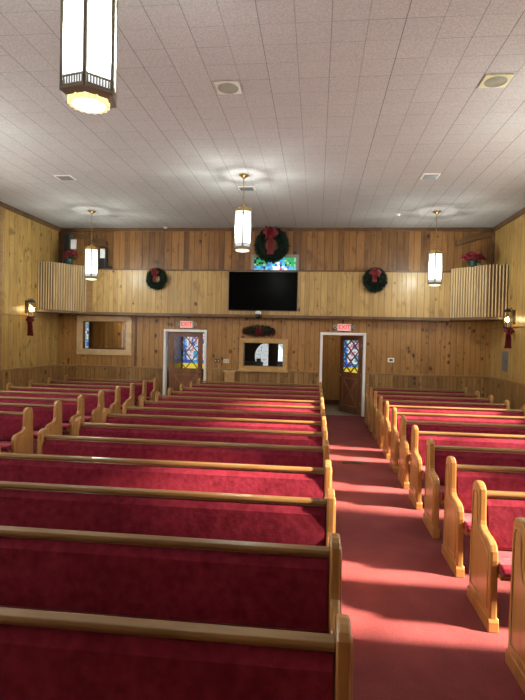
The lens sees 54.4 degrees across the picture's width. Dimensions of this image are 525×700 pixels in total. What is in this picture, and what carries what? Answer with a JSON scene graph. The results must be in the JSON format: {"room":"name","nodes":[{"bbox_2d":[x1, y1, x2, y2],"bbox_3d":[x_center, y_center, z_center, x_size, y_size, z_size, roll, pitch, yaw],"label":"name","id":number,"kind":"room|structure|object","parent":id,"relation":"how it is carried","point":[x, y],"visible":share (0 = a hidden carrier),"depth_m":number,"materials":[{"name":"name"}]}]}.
{"room":"church","nodes":[
{"label":"church","id":0,"kind":"room"},
{"bbox_2d":[0,208,58,390],"bbox_3d":[-6.648,-0.809,7.451,0.162,5.060,19.450,1,1,6],"label":"wall","id":1,"kind":"structure","parent":0,"point":[26,242],"depth_m":12.90,"materials":[{"name":"brown wood"}]},
{"bbox_2d":[0,207,2,368],"bbox_3d":[-6.087,-1.425,11.881,0.020,3.770,0.100,1,1,6],"label":"trim","id":2,"kind":"structure","parent":1,"relation":"attached to","point":[1,208],"depth_m":11.88,"materials":[{"name":"brown wood"}]},
{"bbox_2d":[0,201,60,231],"bbox_3d":[-6.634,-3.256,6.122,0.050,0.110,16.900,1,1,6],"label":"trim","id":3,"kind":"structure","parent":1,"relation":"attached to","point":[4,205],"depth_m":12.92,"materials":[{"name":"brown wood"}]},
{"bbox_2d":[36,261,90,313],"bbox_3d":[-5.395,-1.671,13.956,0.950,1.325,1.220,1,1,6],"label":"wall","id":4,"kind":"structure","parent":0,"point":[61,288],"depth_m":13.69,"materials":[{"name":"brown wood"}]},
{"bbox_2d":[64,233,76,263],"bbox_3d":[-5.324,-2.783,14.206,0.335,0.920,0.186,1,1,6],"label":"loudspeaker","id":5,"kind":"object","parent":4,"relation":"on","point":[70,243],"visible":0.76,"depth_m":14.13,"materials":[{"name":"grey plastic"}]},
{"bbox_2d":[88,322,125,348],"bbox_3d":[-4.216,0.243,16.090,2.940,2.700,0.100,1,1,6],"label":"wall","id":6,"kind":"structure","parent":0,"point":[105,334],"depth_m":16.09,"materials":[{"name":"brown wood"}]},
{"bbox_2d":[167,332,181,394],"bbox_3d":[-2.824,0.282,15.662,0.120,2.700,2.360,1,1,6],"label":"wall","id":7,"kind":"structure","parent":0,"point":[178,352],"depth_m":16.07,"materials":[{"name":"brown wood"}]},
{"bbox_2d":[245,343,262,361],"bbox_3d":[0.143,0.346,15.721,2.710,2.700,0.080,1,1,6],"label":"wall","id":8,"kind":"structure","parent":0,"point":[250,348],"depth_m":15.73,"materials":[{"name":"black"}]},
{"bbox_2d":[255,343,282,365],"bbox_3d":[0.219,0.202,15.646,0.910,0.895,0.028,1,1,6],"label":"arch window","id":9,"kind":"structure","parent":8,"relation":"in","point":[261,352],"depth_m":15.65,"materials":[{"name":"white glass"}]},
{"bbox_2d":[0,0,524,227],"bbox_3d":[-0.741,-3.221,5.600,12.280,0.100,17.100,1,1,6],"label":"ceiling","id":10,"kind":"structure","parent":0,"point":[342,109],"depth_m":6.91,"materials":[{"name":"tile"}]},
{"bbox_2d":[59,0,117,113],"bbox_3d":[-1.072,-2.322,3.188,0.319,1.611,0.362,1,1,-10],"label":"pendant lantern","id":11,"kind":"object","parent":10,"relation":"hanging from","point":[85,91],"visible":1,"depth_m":3.13,"materials":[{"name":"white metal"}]},
{"bbox_2d":[71,97,105,112],"bbox_3d":[-1.089,-1.526,3.204,0.208,0.018,0.208,1,1,-10],"label":"diffuser","id":12,"kind":"object","parent":11,"relation":"attached to","point":[83,104],"depth_m":3.17,"materials":[{"name":"white glass"}]},
{"bbox_2d":[84,210,97,279],"bbox_3d":[-4.176,-2.548,12.483,0.319,1.686,0.362,1,1,-19],"label":"pendant lantern","id":13,"kind":"object","parent":10,"relation":"hanging from","point":[88,276],"visible":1,"depth_m":12.38,"materials":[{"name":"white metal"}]},
{"bbox_2d":[214,81,241,94],"bbox_3d":[-0.413,-3.164,6.170,0.295,0.024,0.300,1,1,6],"label":"ceiling speaker","id":14,"kind":"object","parent":10,"relation":"attached to","point":[223,87],"visible":1,"depth_m":6.14,"materials":[{"name":"beige plastic"}]},
{"bbox_2d":[218,83,238,93],"bbox_3d":[-0.413,-3.156,6.170,0.249,0.008,0.249,1,1,6],"label":"grille","id":15,"kind":"object","parent":14,"relation":"attached to","point":[223,88],"depth_m":6.16,"materials":[{"name":"grey"}]},
{"bbox_2d":[234,173,251,252],"bbox_3d":[-0.358,-2.531,9.485,0.319,1.426,0.362,1,1,-2],"label":"pendant lantern","id":16,"kind":"object","parent":10,"relation":"hanging from","point":[242,247],"visible":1,"depth_m":9.39,"materials":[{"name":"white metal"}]},
{"bbox_2d":[427,211,442,286],"bbox_3d":[4.006,-2.335,11.813,0.362,1.726,0.319,1,1,-12],"label":"pendant lantern","id":17,"kind":"object","parent":10,"relation":"hanging from","point":[434,282],"visible":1,"depth_m":11.73,"materials":[{"name":"white glass"}]},
{"bbox_2d":[478,73,513,87],"bbox_3d":[2.682,-3.090,5.874,0.305,0.024,0.300,1,1,6],"label":"ceiling speaker","id":18,"kind":"object","parent":10,"relation":"attached to","point":[490,80],"visible":1,"depth_m":5.84,"materials":[{"name":"beige"}]},
{"bbox_2d":[484,76,507,86],"bbox_3d":[2.682,-3.082,5.874,0.249,0.008,0.249,1,1,6],"label":"grille","id":19,"kind":"object","parent":18,"relation":"attached to","point":[489,81],"depth_m":5.86,"materials":[{"name":"grey"}]},
{"bbox_2d":[92,270,450,317],"bbox_3d":[-0.011,-1.534,13.877,9.840,1.170,0.250,1,1,6],"label":"wall","id":20,"kind":"structure","parent":0,"point":[405,294],"depth_m":13.63,"materials":[{"name":"brown wood"}]},
{"bbox_2d":[86,270,92,311],"bbox_3d":[-4.827,-1.647,14.251,0.180,1.170,0.015,1,1,6],"label":"trim","id":21,"kind":"structure","parent":20,"relation":"attached to","point":[89,284],"depth_m":14.25,"materials":[{"name":"brown wood"}]},
{"bbox_2d":[98,248,107,268],"bbox_3d":[-4.489,-2.526,14.299,0.240,0.600,0.195,1,1,6],"label":"loudspeaker","id":22,"kind":"object","parent":20,"relation":"on","point":[102,253],"visible":0.83,"depth_m":14.21,"materials":[{"name":"grey plastic"}]},
{"bbox_2d":[146,267,167,290],"bbox_3d":[-2.904,-1.941,13.912,0.676,0.665,0.230,1,1,6],"label":"wreath","id":23,"kind":"object","parent":20,"relation":"attached to","point":[151,282],"visible":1,"depth_m":13.91,"materials":[{"name":"green plant"}]},
{"bbox_2d":[228,271,297,310],"bbox_3d":[0.011,-1.575,13.719,1.860,1.050,0.057,1,1,6],"label":"television","id":24,"kind":"object","parent":20,"relation":"attached to","point":[248,291],"visible":1,"depth_m":13.69,"materials":[{"name":"black plastic"}]},
{"bbox_2d":[85,312,449,320],"bbox_3d":[-0.027,-0.909,13.860,9.840,0.080,0.310,1,1,6],"label":"trim","id":25,"kind":"structure","parent":20,"relation":"attached to","point":[87,313],"depth_m":13.69,"materials":[{"name":"brown wood"}]},
{"bbox_2d":[87,269,450,272],"bbox_3d":[-0.010,-2.134,13.745,9.840,0.035,0.070,1,1,6],"label":"trim","id":26,"kind":"structure","parent":20,"relation":"attached to","point":[87,269],"depth_m":13.66,"materials":[{"name":"brown wood"}]},
{"bbox_2d":[362,267,388,292],"bbox_3d":[2.931,-1.821,13.264,0.729,0.720,0.289,1,1,6],"label":"wreath","id":27,"kind":"object","parent":20,"relation":"attached to","point":[375,280],"visible":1,"depth_m":13.25,"materials":[{"name":"green plant"}]},
{"bbox_2d":[58,231,490,411],"bbox_3d":[0.093,-0.801,14.069,11.880,5.060,0.154,1,1,6],"label":"wall","id":28,"kind":"structure","parent":0,"point":[416,347],"depth_m":13.88,"materials":[{"name":"brown wood"}]},
{"bbox_2d":[70,231,107,246],"bbox_3d":[-4.902,-3.139,14.429,1.080,0.440,0.120,1,1,6],"label":"trim","id":29,"kind":"structure","parent":28,"relation":"attached to","point":[77,235],"depth_m":14.37,"materials":[{"name":"brown wood"}]},
{"bbox_2d":[76,315,131,355],"bbox_3d":[-4.479,-0.415,14.541,1.610,1.110,0.190,1,1,6],"label":"window","id":30,"kind":"structure","parent":28,"relation":"in","point":[81,319],"depth_m":14.46,"materials":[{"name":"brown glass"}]},
{"bbox_2d":[59,364,162,368],"bbox_3d":[-4.303,0.465,14.476,3.055,0.050,0.035,1,1,6],"label":"trim","id":31,"kind":"structure","parent":28,"relation":"attached to","point":[59,364],"depth_m":14.46,"materials":[{"name":"brown wood"}]},
{"bbox_2d":[163,329,206,395],"bbox_3d":[-2.166,0.550,14.354,1.225,2.250,0.228,1,1,6],"label":"door","id":32,"kind":"structure","parent":28,"relation":"in","point":[177,376],"depth_m":14.34,"materials":[{"name":"brown wood"}]},
{"bbox_2d":[182,332,203,370],"bbox_3d":[-2.210,0.033,16.749,0.920,1.260,0.060,1,1,6],"label":"window","id":33,"kind":"structure","parent":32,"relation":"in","point":[191,352],"depth_m":16.76,"materials":[{"name":"multicoloured glass"}]},
{"bbox_2d":[242,324,275,336],"bbox_3d":[-0.097,-0.526,13.937,0.988,0.411,0.146,1,1,6],"label":"swag","id":34,"kind":"object","parent":28,"relation":"attached to","point":[255,331],"visible":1,"depth_m":13.93,"materials":[{"name":"green plant"}]},
{"bbox_2d":[237,338,287,372],"bbox_3d":[0.023,0.144,14.051,1.390,0.910,0.240,1,1,6],"label":"window","id":35,"kind":"structure","parent":28,"relation":"in","point":[242,367],"depth_m":13.98,"materials":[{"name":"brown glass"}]},
{"bbox_2d":[253,225,289,263],"bbox_3d":[0.235,-2.827,13.722,1.042,1.035,0.341,1,1,6],"label":"wreath","id":36,"kind":"object","parent":28,"relation":"attached to","point":[268,255],"visible":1,"depth_m":13.72,"materials":[{"name":"green plant"}]},
{"bbox_2d":[251,254,298,269],"bbox_3d":[0.338,-2.234,13.971,1.300,0.740,0.096,1,1,6],"label":"window","id":37,"kind":"structure","parent":28,"relation":"in","point":[289,262],"depth_m":13.98,"materials":[{"name":"multicoloured glass"}]},
{"bbox_2d":[61,228,492,230],"bbox_3d":[0.138,-3.283,13.929,11.880,0.090,0.050,1,1,6],"label":"trim","id":38,"kind":"structure","parent":28,"relation":"attached to","point":[62,229],"depth_m":13.85,"materials":[{"name":"brown wood"}]},
{"bbox_2d":[319,332,365,416],"bbox_3d":[2.201,0.647,14.246,1.225,2.250,0.928,1,1,6],"label":"door","id":39,"kind":"structure","parent":28,"relation":"in","point":[351,385],"depth_m":14.07,"materials":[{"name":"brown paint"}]},
{"bbox_2d":[342,335,362,372],"bbox_3d":[2.980,0.158,16.202,0.920,1.260,0.060,1,1,6],"label":"window","id":40,"kind":"structure","parent":39,"relation":"in","point":[350,345],"depth_m":16.21,"materials":[{"name":"multicoloured glass"}]},
{"bbox_2d":[365,373,488,377],"bbox_3d":[4.347,0.674,13.566,3.185,0.050,0.035,1,1,6],"label":"trim","id":41,"kind":"structure","parent":28,"relation":"attached to","point":[365,373],"depth_m":13.55,"materials":[{"name":"brown wood"}]},
{"bbox_2d":[455,231,491,245],"bbox_3d":[5.507,-2.913,13.333,0.880,0.390,0.120,1,1,6],"label":"trim","id":42,"kind":"structure","parent":28,"relation":"attached to","point":[489,233],"depth_m":13.28,"materials":[{"name":"brown wood"}]},
{"bbox_2d":[33,404,524,699],"bbox_3d":[-0.730,1.914,6.877,11.880,0.100,19.450,1,1,6],"label":"floor","id":43,"kind":"structure","parent":0,"point":[417,633],"depth_m":4.05,"materials":[{"name":"carpet"}]},
{"bbox_2d":[0,407,32,453],"bbox_3d":[-4.628,1.285,7.379,2.493,0.966,0.578,1,1,6],"label":"pew","id":44,"kind":"object","parent":43,"relation":"on","point":[16,428],"visible":0.77,"depth_m":7.33,"materials":[{"name":"red fabric"}]},
{"bbox_2d":[0,415,22,441],"bbox_3d":[-4.614,1.107,7.473,2.355,0.370,0.127,1,1,6],"label":"cushion","id":45,"kind":"object","parent":44,"relation":"on","point":[10,425],"depth_m":7.33,"materials":[{"name":"fabric"}]},
{"bbox_2d":[0,400,61,440],"bbox_3d":[-4.537,1.269,8.234,2.493,0.966,0.578,1,1,6],"label":"pew","id":46,"kind":"object","parent":43,"relation":"on","point":[44,416],"visible":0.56,"depth_m":8.21,"materials":[{"name":"brown wood"}]},
{"bbox_2d":[0,406,53,430],"bbox_3d":[-4.523,1.091,8.328,2.355,0.370,0.127,1,1,6],"label":"cushion","id":47,"kind":"object","parent":46,"relation":"on","point":[42,415],"depth_m":8.20,"materials":[{"name":"fabric"}]},
{"bbox_2d":[0,395,84,435],"bbox_3d":[-4.452,1.254,9.039,2.493,0.966,0.578,1,1,6],"label":"pew","id":48,"kind":"object","parent":43,"relation":"on","point":[71,411],"visible":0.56,"depth_m":9.03,"materials":[{"name":"brown wood"}]},
{"bbox_2d":[0,399,76,422],"bbox_3d":[-4.438,1.076,9.133,2.355,0.370,0.127,1,1,6],"label":"cushion","id":49,"kind":"object","parent":48,"relation":"on","point":[69,409],"depth_m":9.05,"materials":[{"name":"fabric"}]},
{"bbox_2d":[0,390,103,426],"bbox_3d":[-4.362,1.238,9.894,2.493,0.966,0.578,1,1,6],"label":"pew","id":50,"kind":"object","parent":43,"relation":"on","point":[93,403],"visible":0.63,"depth_m":9.90,"materials":[{"name":"brown wood"}]},
{"bbox_2d":[0,393,97,415],"bbox_3d":[-4.348,1.060,9.988,2.355,0.370,0.127,1,1,6],"label":"cushion","id":51,"kind":"object","parent":50,"relation":"on","point":[90,400],"depth_m":9.94,"materials":[{"name":"fabric"}]},
{"bbox_2d":[6,383,120,416],"bbox_3d":[-4.273,1.222,10.729,2.493,0.966,0.578,1,1,6],"label":"pew","id":52,"kind":"object","parent":43,"relation":"on","point":[112,398],"visible":0.38,"depth_m":10.79,"materials":[{"name":"brown wood"}]},
{"bbox_2d":[9,389,114,407],"bbox_3d":[-4.259,1.044,10.823,2.355,0.370,0.127,1,1,6],"label":"cushion","id":53,"kind":"object","parent":52,"relation":"on","point":[109,396],"depth_m":10.79,"materials":[{"name":"fabric"}]},
{"bbox_2d":[28,380,134,410],"bbox_3d":[-4.185,1.206,11.565,2.493,0.966,0.578,1,1,6],"label":"pew","id":54,"kind":"object","parent":43,"relation":"on","point":[127,392],"visible":0.32,"depth_m":11.64,"materials":[{"name":"brown wood"}]},
{"bbox_2d":[31,385,129,404],"bbox_3d":[-4.171,1.029,11.659,2.355,0.370,0.127,1,1,6],"label":"cushion","id":55,"kind":"object","parent":54,"relation":"on","point":[125,390],"depth_m":11.64,"materials":[{"name":"fabric"}]},
{"bbox_2d":[47,377,146,406],"bbox_3d":[-4.098,1.191,12.390,2.493,0.966,0.578,1,1,6],"label":"pew","id":56,"kind":"object","parent":43,"relation":"on","point":[140,388],"visible":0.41,"depth_m":12.46,"materials":[{"name":"brown wood"}]},
{"bbox_2d":[49,382,141,400],"bbox_3d":[-4.083,1.013,12.484,2.355,0.370,0.127,1,1,6],"label":"cushion","id":57,"kind":"object","parent":56,"relation":"on","point":[138,386],"depth_m":12.46,"materials":[{"name":"fabric"}]},
{"bbox_2d":[64,375,156,403],"bbox_3d":[-4.008,1.175,13.235,2.493,0.966,0.578,1,1,6],"label":"pew","id":58,"kind":"object","parent":43,"relation":"on","point":[151,384],"visible":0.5,"depth_m":13.28,"materials":[{"name":"brown wood"}]},
{"bbox_2d":[66,380,152,396],"bbox_3d":[-3.994,0.997,13.329,2.355,0.370,0.127,1,1,6],"label":"cushion","id":59,"kind":"object","parent":58,"relation":"on","point":[149,382],"depth_m":13.28,"materials":[{"name":"fabric"}]},
{"bbox_2d":[0,447,331,497],"bbox_3d":[-1.019,1.424,4.546,3.238,0.966,0.578,1,1,6],"label":"pew","id":60,"kind":"object","parent":43,"relation":"on","point":[273,480],"visible":0.24,"depth_m":4.62,"materials":[{"name":"red fabric"}]},
{"bbox_2d":[0,481,335,545],"bbox_3d":[-1.113,1.441,3.661,3.238,0.966,0.578,1,1,6],"label":"pew","id":61,"kind":"object","parent":43,"relation":"on","point":[174,513],"visible":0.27,"depth_m":3.70,"materials":[{"name":"red fabric"}]},
{"bbox_2d":[0,526,341,633],"bbox_3d":[-1.203,1.457,2.806,3.238,0.966,0.578,1,1,6],"label":"pew","id":62,"kind":"object","parent":43,"relation":"on","point":[279,586],"visible":0.6,"depth_m":2.80,"materials":[{"name":"red fabric"}]},
{"bbox_2d":[0,606,326,633],"bbox_3d":[-1.213,1.489,2.720,3.100,0.075,0.404,1,1,6],"label":"seat cushion","id":63,"kind":"object","parent":62,"relation":"on","point":[20,607],"depth_m":2.78,"materials":[{"name":"fabric"}]},
{"bbox_2d":[0,607,352,699],"bbox_3d":[-1.292,1.472,1.966,3.238,0.966,0.578,1,1,6],"label":"pew","id":64,"kind":"object","parent":43,"relation":"on","point":[45,655],"visible":1,"depth_m":1.96,"materials":[{"name":"red fabric"}]},
{"bbox_2d":[37,428,329,467],"bbox_3d":[-0.923,1.407,5.451,3.238,0.966,0.578,1,1,6],"label":"pew","id":65,"kind":"object","parent":43,"relation":"on","point":[270,454],"visible":0.24,"depth_m":5.54,"materials":[{"name":"red fabric"}]},
{"bbox_2d":[42,440,322,467],"bbox_3d":[-0.909,1.229,5.545,3.100,0.370,0.127,1,1,6],"label":"cushion","id":66,"kind":"object","parent":65,"relation":"on","point":[298,457],"depth_m":5.53,"materials":[{"name":"fabric"}]},
{"bbox_2d":[74,417,327,450],"bbox_3d":[-0.831,1.391,6.326,3.238,0.966,0.578,1,1,6],"label":"pew","id":67,"kind":"object","parent":43,"relation":"on","point":[82,428],"visible":0.27,"depth_m":6.42,"materials":[{"name":"brown wood"}]},
{"bbox_2d":[102,408,325,435],"bbox_3d":[-0.743,1.375,7.161,3.238,0.966,0.578,1,1,6],"label":"pew","id":68,"kind":"object","parent":43,"relation":"on","point":[246,423],"visible":0.29,"depth_m":7.26,"materials":[{"name":"brown wood"}]},
{"bbox_2d":[106,417,320,435],"bbox_3d":[-0.729,1.197,7.255,3.100,0.370,0.127,1,1,6],"label":"cushion","id":69,"kind":"object","parent":68,"relation":"on","point":[169,421],"depth_m":7.25,"materials":[{"name":"fabric"}]},
{"bbox_2d":[122,402,324,424],"bbox_3d":[-0.661,1.360,7.936,3.238,0.966,0.578,1,1,6],"label":"pew","id":70,"kind":"object","parent":43,"relation":"on","point":[126,408],"visible":0.2,"depth_m":8.04,"materials":[{"name":"brown wood"}]},
{"bbox_2d":[126,410,320,424],"bbox_3d":[-0.646,1.183,8.030,3.100,0.370,0.127,1,1,6],"label":"cushion","id":71,"kind":"object","parent":70,"relation":"on","point":[198,413],"depth_m":8.02,"materials":[{"name":"fabric"}]},
{"bbox_2d":[140,396,324,416],"bbox_3d":[-0.573,1.345,8.762,3.238,0.966,0.578,1,1,6],"label":"pew","id":72,"kind":"object","parent":43,"relation":"on","point":[143,402],"visible":0.2,"depth_m":8.87,"materials":[{"name":"brown wood"}]},
{"bbox_2d":[144,403,319,416],"bbox_3d":[-0.559,1.167,8.855,3.100,0.370,0.127,1,1,6],"label":"cushion","id":73,"kind":"object","parent":72,"relation":"on","point":[222,406],"depth_m":8.85,"materials":[{"name":"fabric"}]},
{"bbox_2d":[155,391,323,408],"bbox_3d":[-0.485,1.329,9.597,3.238,0.966,0.578,1,1,6],"label":"pew","id":74,"kind":"object","parent":43,"relation":"on","point":[158,397],"visible":0.27,"depth_m":9.71,"materials":[{"name":"brown wood"}]},
{"bbox_2d":[158,398,319,408],"bbox_3d":[-0.471,1.151,9.691,3.100,0.370,0.127,1,1,6],"label":"cushion","id":75,"kind":"object","parent":74,"relation":"on","point":[218,400],"depth_m":9.68,"materials":[{"name":"fabric"}]},
{"bbox_2d":[167,388,322,402],"bbox_3d":[-0.398,1.314,10.422,3.238,0.966,0.578,1,1,6],"label":"pew","id":76,"kind":"object","parent":43,"relation":"on","point":[196,394],"visible":0.25,"depth_m":10.53,"materials":[{"name":"brown wood"}]},
{"bbox_2d":[171,394,319,402],"bbox_3d":[-0.384,1.136,10.516,3.100,0.370,0.127,1,1,6],"label":"cushion","id":77,"kind":"object","parent":76,"relation":"on","point":[255,396],"depth_m":10.50,"materials":[{"name":"fabric"}]},
{"bbox_2d":[179,384,322,397],"bbox_3d":[-0.301,1.296,11.337,3.238,0.966,0.578,1,1,6],"label":"pew","id":78,"kind":"object","parent":43,"relation":"on","point":[181,387],"visible":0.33,"depth_m":11.44,"materials":[{"name":"brown wood"}]},
{"bbox_2d":[182,389,319,397],"bbox_3d":[-0.287,1.119,11.431,3.100,0.370,0.127,1,1,6],"label":"cushion","id":79,"kind":"object","parent":78,"relation":"on","point":[246,391],"depth_m":11.42,"materials":[{"name":"fabric"}]},
{"bbox_2d":[189,381,321,393],"bbox_3d":[-0.202,1.279,12.271,3.238,0.966,0.578,1,1,6],"label":"pew","id":80,"kind":"object","parent":43,"relation":"on","point":[191,382],"visible":0.24,"depth_m":12.38,"materials":[{"name":"brown wood"}]},
{"bbox_2d":[192,386,318,393],"bbox_3d":[-0.188,1.101,12.365,3.100,0.370,0.127,1,1,6],"label":"cushion","id":81,"kind":"object","parent":80,"relation":"on","point":[229,387],"depth_m":12.35,"materials":[{"name":"fabric"}]},
{"bbox_2d":[198,378,321,389],"bbox_3d":[-0.108,1.262,13.166,3.238,0.966,0.578,1,1,6],"label":"pew","id":82,"kind":"object","parent":43,"relation":"on","point":[200,381],"visible":0.27,"depth_m":13.27,"materials":[{"name":"brown wood"}]},
{"bbox_2d":[201,383,318,389],"bbox_3d":[-0.093,1.084,13.260,3.100,0.370,0.127,1,1,6],"label":"cushion","id":83,"kind":"object","parent":82,"relation":"on","point":[253,384],"depth_m":13.24,"materials":[{"name":"fabric"}]},
{"bbox_2d":[268,344,278,365],"bbox_3d":[0.321,0.363,15.361,0.280,2.690,0.300,1,1,6],"label":"wall","id":84,"kind":"structure","parent":43,"relation":"on","point":[272,348],"depth_m":15.21,"materials":[{"name":"black"}]},
{"bbox_2d":[364,384,467,424],"bbox_3d":[3.756,1.362,12.438,2.438,0.966,0.578,1,1,6],"label":"pew","id":85,"kind":"object","parent":43,"relation":"on","point":[465,391],"visible":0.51,"depth_m":12.53,"materials":[{"name":"brown wood"}]},
{"bbox_2d":[369,389,464,395],"bbox_3d":[3.770,1.184,12.532,2.300,0.370,0.127,1,1,6],"label":"cushion","id":86,"kind":"object","parent":85,"relation":"on","point":[399,390],"depth_m":12.52,"materials":[{"name":"fabric"}]},
{"bbox_2d":[368,388,479,431],"bbox_3d":[3.658,1.379,11.513,2.438,0.966,0.578,1,1,6],"label":"pew","id":87,"kind":"object","parent":43,"relation":"on","point":[371,392],"visible":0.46,"depth_m":11.61,"materials":[{"name":"brown wood"}]},
{"bbox_2d":[373,393,476,399],"bbox_3d":[3.672,1.202,11.607,2.300,0.370,0.127,1,1,6],"label":"cushion","id":88,"kind":"object","parent":87,"relation":"on","point":[403,394],"depth_m":11.59,"materials":[{"name":"fabric"}]},
{"bbox_2d":[372,391,492,439],"bbox_3d":[3.567,1.396,10.648,2.438,0.966,0.578,1,1,6],"label":"pew","id":89,"kind":"object","parent":43,"relation":"on","point":[376,397],"visible":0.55,"depth_m":10.74,"materials":[{"name":"brown wood"}]},
{"bbox_2d":[377,397,489,407],"bbox_3d":[3.581,1.218,10.742,2.300,0.370,0.127,1,1,6],"label":"cushion","id":90,"kind":"object","parent":89,"relation":"on","point":[443,399],"depth_m":10.74,"materials":[{"name":"fabric"}]},
{"bbox_2d":[377,396,509,448],"bbox_3d":[3.472,1.413,9.753,2.438,0.966,0.578,1,1,6],"label":"pew","id":91,"kind":"object","parent":43,"relation":"on","point":[506,405],"visible":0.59,"depth_m":9.85,"materials":[{"name":"brown wood"}]},
{"bbox_2d":[383,402,505,414],"bbox_3d":[3.486,1.235,9.847,2.300,0.370,0.127,1,1,6],"label":"cushion","id":92,"kind":"object","parent":91,"relation":"on","point":[437,404],"depth_m":9.84,"materials":[{"name":"fabric"}]},
{"bbox_2d":[382,401,524,458],"bbox_3d":[3.383,1.428,8.908,2.438,0.966,0.578,1,1,6],"label":"pew","id":93,"kind":"object","parent":43,"relation":"on","point":[400,408],"visible":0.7,"depth_m":9.01,"materials":[{"name":"brown wood"}]},
{"bbox_2d":[389,408,523,423],"bbox_3d":[3.397,1.251,9.002,2.300,0.370,0.127,1,1,6],"label":"cushion","id":94,"kind":"object","parent":93,"relation":"on","point":[480,411],"depth_m":9.00,"materials":[{"name":"fabric"}]},
{"bbox_2d":[390,407,524,472],"bbox_3d":[3.288,1.445,8.013,2.438,0.966,0.578,1,1,6],"label":"pew","id":95,"kind":"object","parent":43,"relation":"on","point":[395,416],"visible":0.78,"depth_m":8.13,"materials":[{"name":"brown wood"}]},
{"bbox_2d":[397,415,524,438],"bbox_3d":[3.302,1.268,8.107,2.300,0.370,0.127,1,1,6],"label":"cushion","id":96,"kind":"object","parent":95,"relation":"on","point":[450,418],"depth_m":8.12,"materials":[{"name":"fabric"}]},
{"bbox_2d":[398,415,524,488],"bbox_3d":[3.197,1.461,7.148,2.438,0.966,0.578,1,1,6],"label":"pew","id":97,"kind":"object","parent":43,"relation":"on","point":[405,429],"visible":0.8,"depth_m":7.28,"materials":[{"name":"brown wood"}]},
{"bbox_2d":[406,424,524,449],"bbox_3d":[3.211,1.284,7.242,2.300,0.370,0.127,1,1,6],"label":"cushion","id":98,"kind":"object","parent":97,"relation":"on","point":[465,428],"depth_m":7.27,"materials":[{"name":"fabric"}]},
{"bbox_2d":[408,425,524,509],"bbox_3d":[3.104,1.478,6.273,2.438,0.966,0.578,1,1,6],"label":"pew","id":99,"kind":"object","parent":43,"relation":"on","point":[418,438],"visible":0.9,"depth_m":6.42,"materials":[{"name":"brown wood"}]},
{"bbox_2d":[418,435,524,464],"bbox_3d":[3.118,1.300,6.367,2.300,0.370,0.127,1,1,6],"label":"cushion","id":100,"kind":"object","parent":99,"relation":"on","point":[445,440],"depth_m":6.42,"materials":[{"name":"fabric"}]},
{"bbox_2d":[423,438,524,538],"bbox_3d":[3.010,1.495,5.378,2.438,0.966,0.578,1,1,6],"label":"pew","id":101,"kind":"object","parent":43,"relation":"on","point":[436,455],"visible":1,"depth_m":5.54,"materials":[{"name":"brown wood"}]},
{"bbox_2d":[434,450,524,485],"bbox_3d":[3.024,1.317,5.472,2.300,0.370,0.127,1,1,6],"label":"cushion","id":102,"kind":"object","parent":101,"relation":"on","point":[467,457],"depth_m":5.54,"materials":[{"name":"fabric"}]},
{"bbox_2d":[441,456,524,577],"bbox_3d":[2.918,1.511,4.513,2.438,0.966,0.578,1,1,6],"label":"pew","id":103,"kind":"object","parent":43,"relation":"on","point":[459,478],"visible":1,"depth_m":4.68,"materials":[{"name":"brown wood"}]},
{"bbox_2d":[456,470,524,512],"bbox_3d":[2.932,1.333,4.607,2.300,0.370,0.127,1,1,6],"label":"cushion","id":104,"kind":"object","parent":103,"relation":"on","point":[495,480],"depth_m":4.68,"materials":[{"name":"fabric"}]},
{"bbox_2d":[467,480,524,632],"bbox_3d":[2.830,1.527,3.678,2.438,0.966,0.578,1,1,6],"label":"pew","id":105,"kind":"object","parent":43,"relation":"on","point":[494,513],"visible":1,"depth_m":3.84,"materials":[{"name":"brown wood"}]},
{"bbox_2d":[498,550,511,577],"bbox_3d":[2.820,1.559,3.592,2.300,0.075,0.404,1,1,6],"label":"seat cushion","id":106,"kind":"object","parent":105,"relation":"on","point":[504,556],"depth_m":3.61,"materials":[{"name":"fabric"}]},
{"bbox_2d":[486,498,524,549],"bbox_3d":[2.844,1.349,3.772,2.300,0.370,0.127,1,1,6],"label":"cushion","id":107,"kind":"object","parent":105,"relation":"on","point":[501,513],"depth_m":3.85,"materials":[{"name":"fabric"}]},
{"bbox_2d":[505,517,524,693],"bbox_3d":[2.741,1.542,2.843,2.438,0.966,0.578,1,1,6],"label":"pew","id":108,"kind":"object","parent":43,"relation":"on","point":[515,652],"visible":1,"depth_m":3.11,"materials":[{"name":"brown wood"}]},
{"bbox_2d":[202,335,361,399],"bbox_3d":[1.790,0.343,16.412,8.940,2.750,0.100,1,1,6],"label":"wall","id":109,"kind":"structure","parent":0,"point":[330,357],"depth_m":16.32,"materials":[{"name":"brown wood"}]},
{"bbox_2d":[450,264,508,320],"bbox_3d":[5.375,-1.412,12.847,1.150,1.325,1.170,1,1,6],"label":"wall","id":110,"kind":"structure","parent":0,"point":[478,293],"depth_m":12.53,"materials":[{"name":"brown wood"}]},
{"bbox_2d":[460,251,486,266],"bbox_3d":[5.249,-2.270,12.726,0.629,0.420,0.463,2,1,25],"label":"poinsettia","id":111,"kind":"object","parent":110,"relation":"on","point":[476,257],"visible":1,"depth_m":12.65,"materials":[{"name":"red plant"}]},
{"bbox_2d":[489,214,524,409],"bbox_3d":[5.301,-0.520,6.193,0.162,5.060,19.450,1,1,6],"label":"wall","id":112,"kind":"structure","parent":0,"point":[509,239],"depth_m":11.95,"materials":[{"name":"brown wood"}]},
{"bbox_2d":[493,207,524,230],"bbox_3d":[5.127,-2.973,4.883,0.050,0.110,16.900,1,1,6],"label":"trim","id":113,"kind":"structure","parent":112,"relation":"attached to","point":[522,211],"depth_m":12.14,"materials":[{"name":"brown wood"}]},
{"bbox_2d":[503,308,515,328],"bbox_3d":[5.701,-0.736,11.835,0.256,0.498,0.184,1,1,6],"label":"wall sconce","id":114,"kind":"object","parent":112,"relation":"attached to","point":[508,310],"visible":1,"depth_m":11.82,"materials":[{"name":"black metal"}]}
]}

